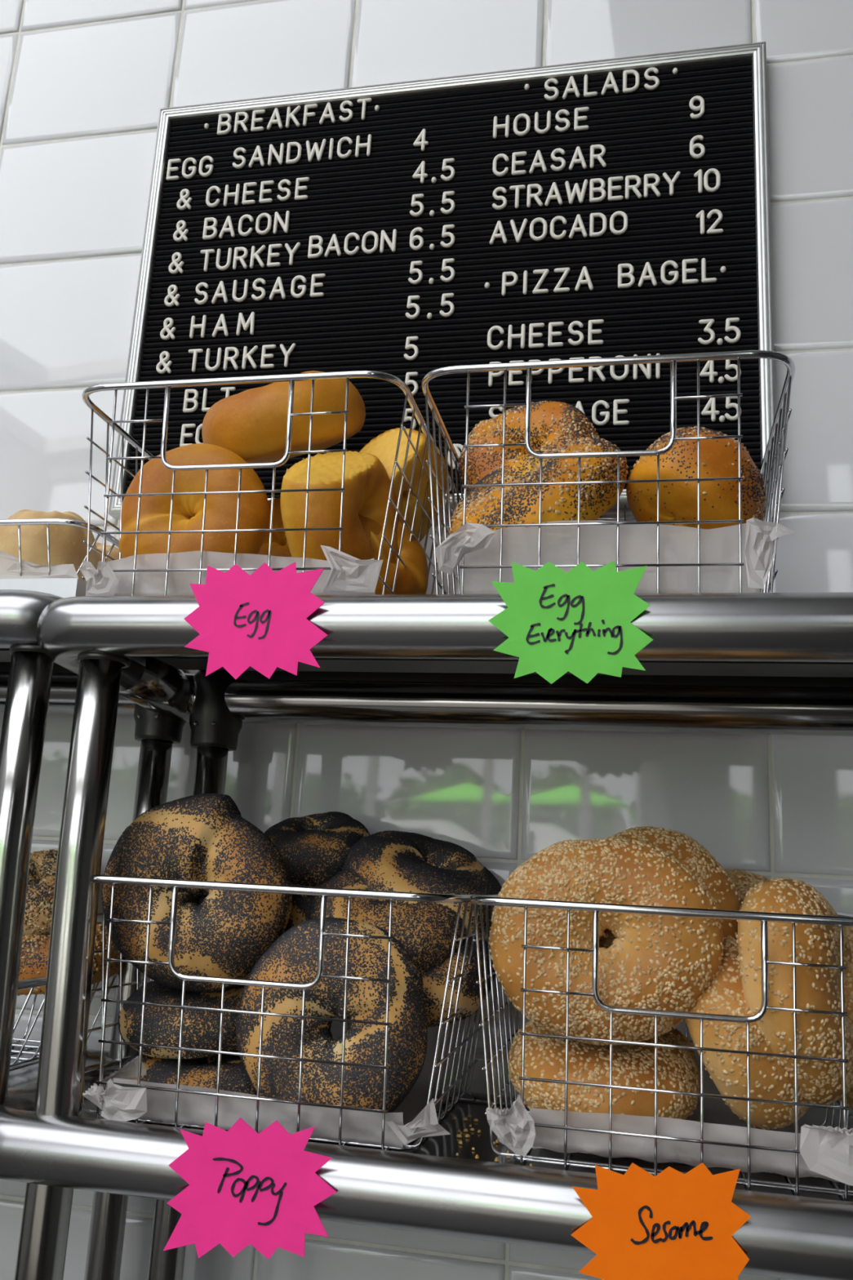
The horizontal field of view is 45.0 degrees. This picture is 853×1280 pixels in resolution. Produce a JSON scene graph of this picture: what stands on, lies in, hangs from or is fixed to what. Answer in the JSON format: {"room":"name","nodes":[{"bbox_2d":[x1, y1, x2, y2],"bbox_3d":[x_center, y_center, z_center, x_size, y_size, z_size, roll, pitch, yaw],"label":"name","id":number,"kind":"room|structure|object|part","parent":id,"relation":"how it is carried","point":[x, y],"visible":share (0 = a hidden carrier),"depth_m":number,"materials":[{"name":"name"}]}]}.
{"room":"eatery","nodes":[
{"label":"eatery","id":0,"kind":"room"},
{"bbox_2d":[0,0,852,1279],"bbox_3d":[0.003,0.019,0.981,5.200,3.300,0.122,0,-13,12],"label":"wall","id":1,"kind":"structure","parent":0,"point":[85,85],"depth_m":0.96,"materials":[{"name":"white tile"}]},
{"bbox_2d":[108,41,777,519],"bbox_3d":[0.007,-0.341,0.991,0.618,0.456,0.018,0,-13,12],"label":"letter board","id":2,"kind":"object","parent":1,"relation":"attached to","point":[409,230],"visible":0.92,"depth_m":0.99,"materials":[{"name":"black fabric"}]},
{"bbox_3d":[-0.289,-0.342,1.053,0.012,0.456,0.018,0,-13,12],"label":"frame rail","id":3,"kind":"part","parent":2,"relation":"part of","materials":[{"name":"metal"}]},
{"bbox_3d":[-0.004,-0.125,0.941,0.618,0.012,0.018,0,-13,12],"label":"frame rail","id":4,"kind":"part","parent":2,"relation":"part of","materials":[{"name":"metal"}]},
{"bbox_3d":[0.019,-0.557,1.040,0.618,0.012,0.018,0,-13,12],"label":"frame rail","id":5,"kind":"part","parent":2,"relation":"part of","materials":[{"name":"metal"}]},
{"bbox_3d":[0.304,-0.340,0.928,0.012,0.456,0.018,0,-13,12],"label":"frame rail","id":6,"kind":"part","parent":2,"relation":"part of","materials":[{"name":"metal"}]},
{"bbox_3d":[-0.438,1.272,-1.074,5.200,0.100,3.600,0,-13,12],"label":"floor","id":7,"kind":"structure","parent":0,"visible":0},
{"bbox_2d":[0,589,190,1279],"bbox_3d":[-0.794,0.780,0.742,1.088,1.630,0.252,0,-13,12],"label":"shelving unit","id":8,"kind":"object","parent":7,"relation":"on","point":[33,686],"visible":0.47,"depth_m":0.70,"materials":[{"name":"metal"}]},
{"bbox_3d":[-0.309,0.760,0.546,0.038,1.572,0.028,0,-13,12],"label":"post","id":9,"kind":"part","parent":8,"relation":"part of","materials":[{"name":"metal"}]},
{"bbox_3d":[-0.765,-0.004,0.859,1.088,0.048,0.127,0,-13,12],"label":"shelf rail","id":10,"kind":"part","parent":8,"relation":"part of","materials":[{"name":"metal"}]},
{"bbox_2d":[0,577,85,598],"bbox_3d":[-0.433,-0.015,0.896,0.386,0.024,0.181,0,-13,12],"label":"serving tray","id":11,"kind":"object","parent":8,"relation":"on","point":[64,588],"visible":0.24,"depth_m":0.78,"materials":[{"name":"white plastic"}]},
{"bbox_2d":[0,518,119,576],"bbox_3d":[-0.368,-0.047,0.924,0.245,0.055,0.205,0,-13,12],"label":"wire basket","id":12,"kind":"object","parent":11,"relation":"on","point":[47,522],"visible":0.16,"depth_m":0.82,"materials":[{"name":"silver metal"}]},
{"bbox_2d":[0,550,78,578],"bbox_3d":[-0.321,-0.061,0.826,0.098,0.029,0.006,0,-13,12],"label":"paper liner","id":13,"kind":"object","parent":12,"relation":"in","point":[9,563],"visible":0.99,"depth_m":0.82,"materials":[{"name":"white paper"}]},
{"bbox_2d":[0,509,97,582],"bbox_3d":[-0.326,-0.074,0.885,0.082,0.081,0.089,-6,-16,35],"label":"bagel","id":14,"kind":"object","parent":12,"relation":"in","point":[67,546],"visible":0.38,"depth_m":0.85,"materials":[{"name":"beige food"}]},
{"bbox_2d":[95,542,122,561],"bbox_3d":[-0.307,-0.072,0.943,0.070,0.048,0.071,11,-15,-30],"label":"bagel","id":15,"kind":"object","parent":12,"relation":"in","point":[114,553],"visible":0.06,"depth_m":0.93,"materials":[{"name":"beige food"}]},
{"bbox_3d":[-0.782,0.312,0.786,1.085,0.041,0.125,0,-13,12],"label":"shelf rail","id":16,"kind":"part","parent":8,"relation":"part of","materials":[{"name":"metal"}]},
{"bbox_2d":[9,971,116,1071],"bbox_3d":[-0.394,0.287,0.807,0.250,0.068,0.205,0,-13,12],"label":"wire basket","id":17,"kind":"object","parent":8,"relation":"on","point":[40,981],"visible":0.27,"depth_m":0.78,"materials":[{"name":"silver metal"}]},
{"bbox_2d":[17,921,123,995],"bbox_3d":[-0.300,0.260,0.848,0.099,0.058,0.098,15,-17,-41],"label":"bagel","id":18,"kind":"object","parent":17,"relation":"in","point":[34,948],"visible":0.26,"depth_m":0.81,"materials":[{"name":"brown food"}]},
{"bbox_2d":[22,848,99,936],"bbox_3d":[-0.324,0.213,0.873,0.087,0.071,0.082,0,-13,14],"label":"bagel","id":19,"kind":"object","parent":18,"relation":"on","point":[42,864],"visible":0.31,"depth_m":0.84,"materials":[{"name":"brown food"}]},
{"bbox_3d":[-0.757,0.343,0.904,1.085,0.041,0.125,0,-13,12],"label":"shelf rail","id":20,"kind":"part","parent":8,"relation":"part of","materials":[{"name":"metal"}]},
{"bbox_3d":[-0.741,0.031,0.976,1.088,0.048,0.127,0,-13,12],"label":"shelf rail","id":21,"kind":"part","parent":8,"relation":"part of","materials":[{"name":"metal"}]},
{"bbox_3d":[-0.271,0.805,0.734,0.031,1.572,0.027,0,-13,12],"label":"post","id":22,"kind":"part","parent":8,"relation":"part of","materials":[{"name":"metal"}]},
{"bbox_2d":[0,591,852,1279],"bbox_3d":[0.416,0.788,0.485,1.462,1.624,0.252,0,-13,12],"label":"shelving unit","id":23,"kind":"object","parent":7,"relation":"on","point":[717,663],"visible":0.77,"depth_m":0.65,"materials":[{"name":"metal"}]},
{"bbox_3d":[-0.258,0.762,0.534,0.038,1.567,0.028,0,-13,12],"label":"post","id":24,"kind":"part","parent":23,"relation":"part of","materials":[{"name":"metal"}]},
{"bbox_3d":[-0.220,0.808,0.722,0.031,1.567,0.027,0,-13,12],"label":"post","id":25,"kind":"part","parent":23,"relation":"part of","materials":[{"name":"metal"}]},
{"bbox_2d":[163,1117,336,1259],"bbox_3d":[-0.099,0.307,0.576,0.100,0.075,0.001,0,-13,12],"label":"label sign","id":26,"kind":"object","parent":23,"relation":"attached to","point":[262,1190],"visible":1,"depth_m":0.58,"materials":[{"name":"pink paper"}]},
{"bbox_2d":[183,561,327,679],"bbox_3d":[-0.108,-0.013,0.652,0.098,0.077,0.001,0,-13,12],"label":"label sign","id":27,"kind":"object","parent":23,"relation":"attached to","point":[258,620],"visible":1,"depth_m":0.65,"materials":[{"name":"pink paper"}]},
{"bbox_2d":[81,370,452,595],"bbox_3d":[-0.123,-0.081,0.835,0.255,0.169,0.237,0,-13,12],"label":"wire basket","id":28,"kind":"object","parent":23,"relation":"on","point":[291,378],"visible":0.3,"depth_m":0.74,"materials":[{"name":"silver metal"}]},
{"bbox_3d":[-0.143,-0.154,0.739,0.099,0.065,0.009,0,-13,12],"label":"handle","id":29,"kind":"part","parent":28,"relation":"part of","materials":[{"name":"silver metal"}]},
{"bbox_2d":[78,545,382,595],"bbox_3d":[-0.118,-0.024,0.809,0.226,0.040,0.222,0,-13,12],"label":"paper liner","id":30,"kind":"object","parent":28,"relation":"in","point":[348,574],"visible":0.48,"depth_m":0.73,"materials":[{"name":"white paper"}]},
{"bbox_2d":[118,443,269,558],"bbox_3d":[-0.177,-0.094,0.782,0.117,0.124,0.047,2,-13,6],"label":"bagel","id":31,"kind":"object","parent":30,"relation":"on","point":[254,508],"visible":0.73,"depth_m":0.77,"materials":[{"name":"orange food"}]},
{"bbox_2d":[201,370,365,463],"bbox_3d":[-0.118,-0.181,0.859,0.144,0.102,0.130,-7,-16,37],"label":"bagel","id":32,"kind":"object","parent":31,"relation":"on","point":[251,424],"visible":0.76,"depth_m":0.80,"materials":[{"name":"orange food"}]},
{"bbox_2d":[280,450,399,564],"bbox_3d":[-0.061,-0.089,0.780,0.059,0.128,0.115,-5,-15,31],"label":"bagel","id":33,"kind":"object","parent":30,"relation":"on","point":[367,482],"visible":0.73,"depth_m":0.74,"materials":[{"name":"yellow food"}]},
{"bbox_2d":[257,497,291,556],"bbox_3d":[-0.123,-0.080,0.880,0.102,0.094,0.062,2,-13,4],"label":"bagel","id":34,"kind":"object","parent":28,"relation":"in","point":[279,546],"visible":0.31,"depth_m":0.87,"materials":[{"name":"orange food"}]},
{"bbox_2d":[358,514,428,594],"bbox_3d":[-0.037,-0.062,0.795,0.050,0.084,0.088,-9,-18,43],"label":"bagel","id":35,"kind":"object","parent":28,"relation":"in","point":[412,579],"visible":0.35,"depth_m":0.79,"materials":[{"name":"orange food"}]},
{"bbox_2d":[359,427,446,542],"bbox_3d":[-0.026,-0.120,0.843,0.078,0.099,0.097,-2,-14,21],"label":"bagel","id":36,"kind":"object","parent":28,"relation":"in","point":[384,446],"visible":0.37,"depth_m":0.82,"materials":[{"name":"food"}]},
{"bbox_2d":[82,1034,459,1148],"bbox_3d":[-0.086,0.306,0.718,0.244,0.034,0.232,0,-13,12],"label":"paper liner","id":37,"kind":"object","parent":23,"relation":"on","point":[412,1119],"visible":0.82,"depth_m":0.64,"materials":[{"name":"white paper"}]},
{"bbox_2d":[120,1050,257,1095],"bbox_3d":[-0.155,0.302,0.714,0.117,0.047,0.109,5,-13,-7],"label":"bagel","id":38,"kind":"object","parent":37,"relation":"on","point":[202,1073],"visible":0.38,"depth_m":0.68,"materials":[{"name":"brown food"}]},
{"bbox_2d":[117,980,244,1059],"bbox_3d":[-0.162,0.265,0.739,0.116,0.056,0.110,-1,-13,17],"label":"bagel","id":39,"kind":"object","parent":38,"relation":"on","point":[201,1028],"visible":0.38,"depth_m":0.69,"materials":[{"name":"black food"}]},
{"bbox_2d":[101,793,293,992],"bbox_3d":[-0.161,0.174,0.718,0.137,0.135,0.062,1,-13,7],"label":"bagel","id":40,"kind":"object","parent":39,"relation":"on","point":[206,837],"visible":0.92,"depth_m":0.70,"materials":[{"name":"black food"}]},
{"bbox_2d":[284,881,325,931],"bbox_3d":[-0.088,0.206,0.778,0.088,0.062,0.080,-7,-16,36],"label":"bagel","id":41,"kind":"object","parent":39,"relation":"on","point":[300,906],"visible":0.16,"depth_m":0.74,"materials":[{"name":"brown food"}]},
{"bbox_2d":[264,811,370,886],"bbox_3d":[-0.089,0.167,0.824,0.096,0.063,0.089,10,-15,-28],"label":"bagel","id":42,"kind":"object","parent":41,"relation":"on","point":[313,848],"visible":0.8,"depth_m":0.79,"materials":[{"name":"black food"}]},
{"bbox_2d":[235,917,427,1112],"bbox_3d":[-0.062,0.248,0.665,0.128,0.133,0.056,0,-13,15],"label":"bagel","id":43,"kind":"object","parent":37,"relation":"on","point":[292,957],"visible":0.9,"depth_m":0.65,"materials":[{"name":"black food"}]},
{"bbox_2d":[81,873,488,1150],"bbox_3d":[-0.091,0.255,0.746,0.265,0.152,0.247,0,-13,12],"label":"wire basket","id":44,"kind":"object","parent":23,"relation":"on","point":[323,892],"visible":0.5,"depth_m":0.64,"materials":[{"name":"silver metal"}]},
{"bbox_3d":[-0.113,0.185,0.644,0.103,0.058,0.009,0,-13,12],"label":"handle","id":45,"kind":"part","parent":44,"relation":"part of","materials":[{"name":"silver metal"}]},
{"bbox_2d":[421,935,495,1027],"bbox_3d":[-0.007,0.235,0.744,0.112,0.076,0.099,0,-13,15],"label":"bagel","id":46,"kind":"object","parent":44,"relation":"in","point":[434,979],"visible":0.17,"depth_m":0.70,"materials":[{"name":"brown food"}]},
{"bbox_2d":[307,868,466,972],"bbox_3d":[-0.027,0.200,0.745,0.113,0.082,0.114,-6,-16,35],"label":"bagel","id":47,"kind":"object","parent":46,"relation":"on","point":[425,930],"visible":0.48,"depth_m":0.71,"materials":[{"name":"brown food"}]},
{"bbox_2d":[342,830,502,936],"bbox_3d":[-0.002,0.185,0.785,0.124,0.078,0.120,3,-13,1],"label":"bagel","id":48,"kind":"object","parent":47,"relation":"on","point":[393,860],"visible":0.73,"depth_m":0.76,"materials":[{"name":"black food"}]},
{"bbox_3d":[0.427,0.323,0.529,1.460,0.041,0.125,0,-13,12],"label":"shelf rail","id":49,"kind":"part","parent":23,"relation":"part of","materials":[{"name":"metal"}]},
{"bbox_3d":[0.444,0.006,0.601,1.462,0.048,0.127,0,-13,12],"label":"shelf rail","id":50,"kind":"part","parent":23,"relation":"part of","materials":[{"name":"metal"}]},
{"bbox_3d":[0.468,0.041,0.718,1.462,0.048,0.127,0,-13,12],"label":"shelf rail","id":51,"kind":"part","parent":23,"relation":"part of","materials":[{"name":"metal"}]},
{"bbox_2d":[488,560,653,684],"bbox_3d":[0.085,-0.011,0.611,0.097,0.076,0.001,0,-13,12],"label":"label sign","id":52,"kind":"object","parent":23,"relation":"attached to","point":[557,622],"visible":1,"depth_m":0.61,"materials":[{"name":"green paper"}]},
{"bbox_2d":[421,350,795,594],"bbox_3d":[0.135,-0.079,0.781,0.255,0.169,0.237,0,-13,12],"label":"wire basket","id":53,"kind":"object","parent":23,"relation":"on","point":[766,469],"visible":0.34,"depth_m":0.69,"materials":[{"name":"silver metal"}]},
{"bbox_3d":[0.115,-0.153,0.684,0.099,0.065,0.009,0,-13,12],"label":"handle","id":54,"kind":"part","parent":53,"relation":"part of","materials":[{"name":"silver metal"}]},
{"bbox_2d":[626,426,766,528],"bbox_3d":[0.192,-0.104,0.736,0.097,0.093,0.101,10,-15,-29],"label":"bagel","id":55,"kind":"object","parent":53,"relation":"in","point":[719,500],"visible":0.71,"depth_m":0.70,"materials":[{"name":"orange food"}]},
{"bbox_2d":[434,517,795,594],"bbox_3d":[0.139,-0.031,0.757,0.229,0.057,0.221,0,-13,12],"label":"paper liner","id":56,"kind":"object","parent":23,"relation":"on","point":[480,545],"visible":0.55,"depth_m":0.67,"materials":[{"name":"white paper"}]},
{"bbox_2d":[448,436,628,534],"bbox_3d":[0.082,-0.101,0.755,0.122,0.113,0.131,11,-15,-32],"label":"bagel","id":57,"kind":"object","parent":56,"relation":"on","point":[559,502],"visible":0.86,"depth_m":0.70,"materials":[{"name":"orange food"}]},
{"bbox_2d":[457,400,599,493],"bbox_3d":[0.084,-0.146,0.844,0.120,0.118,0.066,0,-13,13],"label":"bagel","id":58,"kind":"object","parent":57,"relation":"on","point":[553,424],"visible":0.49,"depth_m":0.83,"materials":[{"name":"orange food"}]},
{"bbox_3d":[0.452,0.353,0.647,1.460,0.041,0.125,0,-13,12],"label":"shelf rail","id":59,"kind":"part","parent":23,"relation":"part of","materials":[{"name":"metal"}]},
{"bbox_2d":[570,1162,751,1279],"bbox_3d":[0.120,0.309,0.529,0.091,0.078,0.001,0,-13,12],"label":"label sign","id":60,"kind":"object","parent":23,"relation":"attached to","point":[671,1224],"visible":1,"depth_m":0.53,"materials":[{"name":"orange paper"}]},
{"bbox_2d":[469,893,852,1200],"bbox_3d":[0.166,0.256,0.693,0.255,0.152,0.237,0,-13,12],"label":"wire basket","id":61,"kind":"object","parent":23,"relation":"on","point":[842,919],"visible":0.6,"depth_m":0.59,"materials":[{"name":"silver metal"}]},
{"bbox_2d":[485,1066,852,1186],"bbox_3d":[0.163,0.304,0.668,0.221,0.040,0.228,0,-13,12],"label":"paper liner","id":62,"kind":"object","parent":61,"relation":"in","point":[826,1153],"visible":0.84,"depth_m":0.59,"materials":[{"name":"white paper"}]},
{"bbox_2d":[507,1020,700,1119],"bbox_3d":[0.115,0.277,0.673,0.123,0.068,0.128,0,-13,13],"label":"bagel","id":63,"kind":"object","parent":62,"relation":"on","point":[633,1065],"visible":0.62,"depth_m":0.63,"materials":[{"name":"brown food"}]},
{"bbox_2d":[488,837,724,1045],"bbox_3d":[0.110,0.186,0.643,0.146,0.125,0.052,-1,-13,16],"label":"bagel","id":64,"kind":"object","parent":63,"relation":"on","point":[654,962],"visible":0.86,"depth_m":0.63,"materials":[{"name":"brown food"}]},
{"bbox_2d":[599,826,741,948],"bbox_3d":[0.151,0.186,0.693,0.119,0.123,0.065,1,-13,9],"label":"bagel","id":65,"kind":"object","parent":63,"relation":"on","point":[686,850],"visible":0.17,"depth_m":0.69,"materials":[{"name":"brown food"}]},
{"bbox_2d":[684,937,809,1129],"bbox_3d":[0.203,0.247,0.653,0.085,0.112,0.138,-3,-14,25],"label":"bagel","id":66,"kind":"object","parent":62,"relation":"on","point":[769,1080],"visible":0.42,"depth_m":0.60,"materials":[{"name":"brown food"}]},
{"bbox_2d":[724,868,768,908],"bbox_3d":[0.217,0.209,0.744,0.104,0.087,0.094,-9,-18,42],"label":"bagel","id":67,"kind":"object","parent":66,"relation":"on","point":[744,881],"visible":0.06,"depth_m":0.75,"materials":[{"name":"brown food"}]},
{"bbox_2d":[736,877,852,1107],"bbox_3d":[0.237,0.220,0.647,0.067,0.137,0.146,-3,-14,26],"label":"bagel","id":68,"kind":"object","parent":66,"relation":"on","point":[818,1035],"visible":0.77,"depth_m":0.60,"materials":[{"name":"brown food"}]},
{"bbox_3d":[0.146,0.188,0.596,0.099,0.058,0.009,0,-13,12],"label":"handle","id":69,"kind":"part","parent":61,"relation":"part of","materials":[{"name":"silver metal"}]},
{"bbox_2d":[839,926,852,1110],"bbox_3d":[0.288,0.250,0.683,0.057,0.118,0.112,-5,-15,32],"label":"bagel","id":70,"kind":"object","parent":61,"relation":"in","point":[848,987],"visible":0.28,"depth_m":0.65,"materials":[{"name":"brown food"}]}
]}

